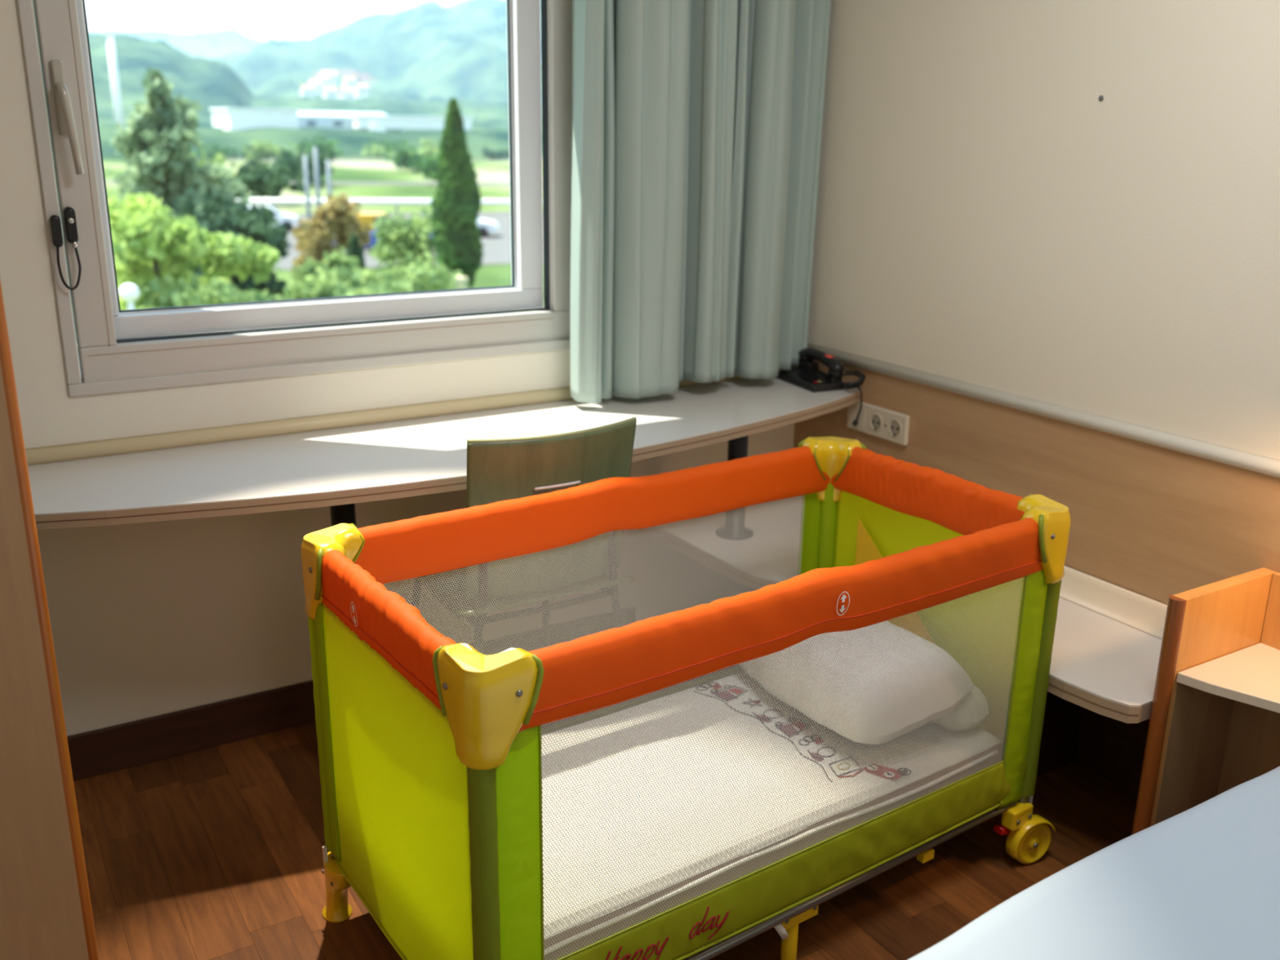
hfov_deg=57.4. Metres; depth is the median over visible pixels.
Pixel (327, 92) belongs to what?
house
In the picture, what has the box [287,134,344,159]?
bush
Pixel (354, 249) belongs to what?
cypress
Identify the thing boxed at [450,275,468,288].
wall
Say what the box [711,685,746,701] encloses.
print
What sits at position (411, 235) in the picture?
shrub
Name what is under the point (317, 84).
house
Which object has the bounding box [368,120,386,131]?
gable
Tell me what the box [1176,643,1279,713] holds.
shelf
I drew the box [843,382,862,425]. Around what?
cable
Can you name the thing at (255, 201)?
guard rail
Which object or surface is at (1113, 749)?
trim
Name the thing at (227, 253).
tree
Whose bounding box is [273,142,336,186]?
bush
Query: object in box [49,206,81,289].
window restrictor
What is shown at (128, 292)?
globe lamp
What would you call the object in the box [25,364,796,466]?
trim
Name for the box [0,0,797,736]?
wall
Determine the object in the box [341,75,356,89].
house
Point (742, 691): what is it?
print
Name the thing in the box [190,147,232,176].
bush
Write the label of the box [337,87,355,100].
house
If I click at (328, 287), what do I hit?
shrub
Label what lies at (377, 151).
bush
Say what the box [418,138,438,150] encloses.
bush
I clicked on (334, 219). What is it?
shrub
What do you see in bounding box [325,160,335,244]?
lamp post
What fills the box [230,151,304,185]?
bush
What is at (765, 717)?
print
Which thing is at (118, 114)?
floodlight mast
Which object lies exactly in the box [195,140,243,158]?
bush
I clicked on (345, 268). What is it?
shrub
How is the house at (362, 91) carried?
on the hill at (429, 51)
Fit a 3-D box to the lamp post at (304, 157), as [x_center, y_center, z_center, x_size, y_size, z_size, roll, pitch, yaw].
[-16.003,-13.191,56.433,0.500,4.800,0.500,-9,20,-30]
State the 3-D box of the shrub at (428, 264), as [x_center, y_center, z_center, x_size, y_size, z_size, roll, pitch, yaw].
[-8.173,-6.691,40.256,4.592,2.216,3.641,-9,20,-30]
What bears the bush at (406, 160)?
on the ground
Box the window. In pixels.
[16,0,572,396]
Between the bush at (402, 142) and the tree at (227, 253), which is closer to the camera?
the tree at (227, 253)
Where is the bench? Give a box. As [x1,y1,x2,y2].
[639,495,1167,776]
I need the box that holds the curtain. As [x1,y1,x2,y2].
[570,0,831,403]
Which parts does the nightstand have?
panel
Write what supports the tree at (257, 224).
on the ground
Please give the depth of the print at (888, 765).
2.22 m
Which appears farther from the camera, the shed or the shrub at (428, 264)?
the shed
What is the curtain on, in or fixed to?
hanging from the rail
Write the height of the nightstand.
0.616 m
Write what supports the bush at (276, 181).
on the ground
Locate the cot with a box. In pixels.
[300,436,1071,959]
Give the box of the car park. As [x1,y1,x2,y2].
[273,211,543,270]
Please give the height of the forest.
21.476 m
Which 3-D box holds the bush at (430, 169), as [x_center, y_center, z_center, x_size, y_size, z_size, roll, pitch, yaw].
[-21.082,-32.085,121.410,4.935,2.957,3.680,-9,20,-30]
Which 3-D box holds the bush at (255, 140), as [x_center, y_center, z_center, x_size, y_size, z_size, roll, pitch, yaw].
[-58.936,-51.583,182.283,4.957,2.952,4.091,-9,20,-30]
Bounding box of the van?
[335,212,392,248]
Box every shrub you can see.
[135,271,281,309]
[272,272,412,300]
[283,245,457,297]
[289,191,372,274]
[367,208,437,268]
[373,251,469,289]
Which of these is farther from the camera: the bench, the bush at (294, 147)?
the bush at (294, 147)
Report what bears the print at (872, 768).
on the mattress
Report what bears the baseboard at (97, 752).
attached to the wall at (148, 620)
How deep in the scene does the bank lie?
231.55 m
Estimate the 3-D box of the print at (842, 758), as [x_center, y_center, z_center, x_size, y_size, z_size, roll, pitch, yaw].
[0.391,0.546,2.231,0.077,0.004,0.047,-11,20,-33]
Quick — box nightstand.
[1131,567,1279,835]
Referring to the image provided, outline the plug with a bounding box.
[1098,95,1103,101]
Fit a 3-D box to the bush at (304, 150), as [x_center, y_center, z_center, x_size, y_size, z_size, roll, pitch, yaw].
[-58.866,-59.012,210.361,7.733,2.636,7.047,-9,20,-30]
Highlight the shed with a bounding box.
[297,111,402,130]
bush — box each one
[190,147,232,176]
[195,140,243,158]
[227,160,305,205]
[230,144,255,162]
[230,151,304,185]
[242,141,278,161]
[244,139,279,157]
[271,146,288,157]
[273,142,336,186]
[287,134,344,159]
[292,142,324,156]
[293,148,337,155]
[360,137,397,158]
[364,138,418,153]
[382,141,438,173]
[392,145,416,156]
[408,145,438,168]
[414,156,438,186]
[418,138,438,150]
[481,146,509,159]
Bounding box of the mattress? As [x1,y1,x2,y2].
[541,671,1002,959]
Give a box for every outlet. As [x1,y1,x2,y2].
[869,413,882,431]
[888,419,902,437]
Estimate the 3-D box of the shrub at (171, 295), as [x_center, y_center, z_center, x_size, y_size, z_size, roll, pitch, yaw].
[-8.104,-1.915,21.922,3.324,3.753,2.570,5,17,14]
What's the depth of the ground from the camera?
114.71 m
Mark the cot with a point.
(429, 748)
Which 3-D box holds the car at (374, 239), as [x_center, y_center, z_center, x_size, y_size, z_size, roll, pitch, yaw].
[-12.036,-12.348,59.489,3.800,1.450,1.820,-1,17,-6]
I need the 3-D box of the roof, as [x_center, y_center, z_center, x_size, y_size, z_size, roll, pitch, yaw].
[-52.093,-81.406,266.267,26.600,2.900,8.600,-7,19,-25]
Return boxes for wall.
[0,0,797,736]
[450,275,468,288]
[808,0,1279,604]
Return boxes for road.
[105,180,542,185]
[196,158,542,160]
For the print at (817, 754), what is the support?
on the mattress
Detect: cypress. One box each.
[346,232,369,288]
[429,97,484,288]
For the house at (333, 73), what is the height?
9.100 m
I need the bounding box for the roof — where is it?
[347,115,473,129]
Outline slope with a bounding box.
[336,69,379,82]
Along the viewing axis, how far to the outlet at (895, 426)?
3.11 m
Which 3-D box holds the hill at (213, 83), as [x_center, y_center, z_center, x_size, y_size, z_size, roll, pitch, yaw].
[-238.920,-161.103,469.157,410.000,46.724,430.000,-9,20,-30]
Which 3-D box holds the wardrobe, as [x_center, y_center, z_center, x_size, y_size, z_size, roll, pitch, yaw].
[-1.187,-0.113,1.457,0.703,2.200,0.382,-9,20,-30]
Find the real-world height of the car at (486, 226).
1.450 m
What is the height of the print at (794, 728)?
0.002 m
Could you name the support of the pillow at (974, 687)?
on the mattress
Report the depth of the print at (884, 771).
2.20 m
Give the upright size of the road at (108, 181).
0.001 m
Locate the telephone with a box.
[777,347,865,392]
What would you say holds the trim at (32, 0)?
attached to the wall at (148, 620)
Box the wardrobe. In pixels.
[0,278,99,959]
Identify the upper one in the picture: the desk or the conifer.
the conifer
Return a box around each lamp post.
[302,155,311,219]
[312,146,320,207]
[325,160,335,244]
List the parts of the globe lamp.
globe, post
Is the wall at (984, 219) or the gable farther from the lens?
the gable
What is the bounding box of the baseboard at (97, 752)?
[66,606,635,781]
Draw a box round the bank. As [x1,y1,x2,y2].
[98,124,542,158]
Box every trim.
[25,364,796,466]
[31,0,80,375]
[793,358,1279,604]
[807,342,1279,478]
[1073,706,1149,796]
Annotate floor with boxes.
[73,664,1137,959]
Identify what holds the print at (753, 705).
on the mattress
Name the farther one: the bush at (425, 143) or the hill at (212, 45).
the hill at (212, 45)
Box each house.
[298,84,314,97]
[307,80,322,94]
[311,72,333,89]
[320,70,337,86]
[321,87,337,98]
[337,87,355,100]
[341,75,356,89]
[353,83,369,97]
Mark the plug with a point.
(1100, 97)
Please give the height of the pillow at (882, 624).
0.185 m
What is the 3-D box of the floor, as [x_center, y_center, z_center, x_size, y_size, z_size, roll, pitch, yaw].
[0.311,1.123,1.345,2.805,0.060,4.600,-9,20,-30]
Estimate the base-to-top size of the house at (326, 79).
9.100 m
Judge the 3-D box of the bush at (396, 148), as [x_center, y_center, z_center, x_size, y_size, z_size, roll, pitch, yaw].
[-43.717,-60.783,216.862,5.484,2.669,4.921,-9,20,-30]
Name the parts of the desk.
leg, leg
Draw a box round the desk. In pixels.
[27,376,862,540]
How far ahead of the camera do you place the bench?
2.56 m
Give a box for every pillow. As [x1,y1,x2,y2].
[739,620,974,744]
[930,685,988,730]
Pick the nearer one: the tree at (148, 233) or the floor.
the floor
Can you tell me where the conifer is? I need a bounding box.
[103,67,253,284]
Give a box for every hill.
[88,28,262,59]
[88,32,257,119]
[216,0,542,103]
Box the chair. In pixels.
[411,417,636,702]
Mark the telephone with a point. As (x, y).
(807, 375)
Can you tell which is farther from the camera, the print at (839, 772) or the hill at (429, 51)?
the hill at (429, 51)
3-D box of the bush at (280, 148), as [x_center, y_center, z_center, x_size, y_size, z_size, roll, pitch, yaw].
[-62.775,-56.541,201.196,4.431,2.350,3.798,-9,20,-30]
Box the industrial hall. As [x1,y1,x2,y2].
[208,107,299,130]
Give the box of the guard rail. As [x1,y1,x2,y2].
[235,198,542,213]
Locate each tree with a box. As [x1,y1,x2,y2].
[107,191,210,310]
[177,193,290,300]
[191,226,282,293]
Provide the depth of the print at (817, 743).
2.33 m
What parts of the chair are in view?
leg, seat rail, leg, seat, leg, seat rail, backrest, seat rail, leg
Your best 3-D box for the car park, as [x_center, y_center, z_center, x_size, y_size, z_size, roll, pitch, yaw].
[-14.947,-14.521,68.983,36.000,0.001,38.000,-9,20,-30]
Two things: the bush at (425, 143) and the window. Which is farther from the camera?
the bush at (425, 143)
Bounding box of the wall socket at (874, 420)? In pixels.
[846,400,910,445]
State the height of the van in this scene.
1.750 m
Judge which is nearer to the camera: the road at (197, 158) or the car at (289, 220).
the car at (289, 220)
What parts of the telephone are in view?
coiled cord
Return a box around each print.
[350,601,357,626]
[693,690,832,782]
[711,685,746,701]
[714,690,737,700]
[727,688,744,694]
[743,698,761,707]
[757,714,770,722]
[775,718,810,737]
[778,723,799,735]
[791,720,806,729]
[810,752,822,761]
[813,737,822,744]
[817,746,835,756]
[829,755,861,776]
[836,591,849,615]
[838,768,864,777]
[864,763,901,778]
[866,764,877,770]
[884,771,893,777]
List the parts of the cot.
rail, panel, rail, rail, leg, leg plate, rail, panel, brake lever, post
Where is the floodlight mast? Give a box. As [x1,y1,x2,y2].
[102,29,124,133]
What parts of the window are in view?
handle, lever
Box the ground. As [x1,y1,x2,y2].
[102,157,543,307]
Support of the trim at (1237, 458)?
attached to the wall at (984, 219)
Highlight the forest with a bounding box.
[97,95,542,130]
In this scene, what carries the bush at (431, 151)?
on the ground
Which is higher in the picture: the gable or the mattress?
the gable
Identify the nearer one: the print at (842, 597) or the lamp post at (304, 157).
the print at (842, 597)
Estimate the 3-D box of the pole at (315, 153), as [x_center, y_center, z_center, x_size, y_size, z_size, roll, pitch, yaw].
[-15.841,-13.727,57.599,0.500,5.150,0.500,-9,20,-30]
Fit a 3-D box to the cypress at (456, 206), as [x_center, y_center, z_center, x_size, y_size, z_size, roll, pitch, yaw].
[-6.993,-10.709,44.569,2.100,7.406,2.067,-9,20,-30]
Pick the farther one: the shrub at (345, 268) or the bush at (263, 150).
the bush at (263, 150)
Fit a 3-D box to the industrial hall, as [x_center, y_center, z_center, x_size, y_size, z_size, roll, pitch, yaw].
[-81.941,-76.166,248.753,14.600,5.500,16.600,-9,20,-30]
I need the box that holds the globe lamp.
[119,283,139,309]
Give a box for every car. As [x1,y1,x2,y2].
[248,204,300,231]
[364,222,432,248]
[476,216,499,237]
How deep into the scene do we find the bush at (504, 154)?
207.86 m
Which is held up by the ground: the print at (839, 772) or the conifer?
the conifer
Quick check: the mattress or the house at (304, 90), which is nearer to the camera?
the mattress
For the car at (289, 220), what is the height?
1.450 m
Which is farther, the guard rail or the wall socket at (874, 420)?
the guard rail

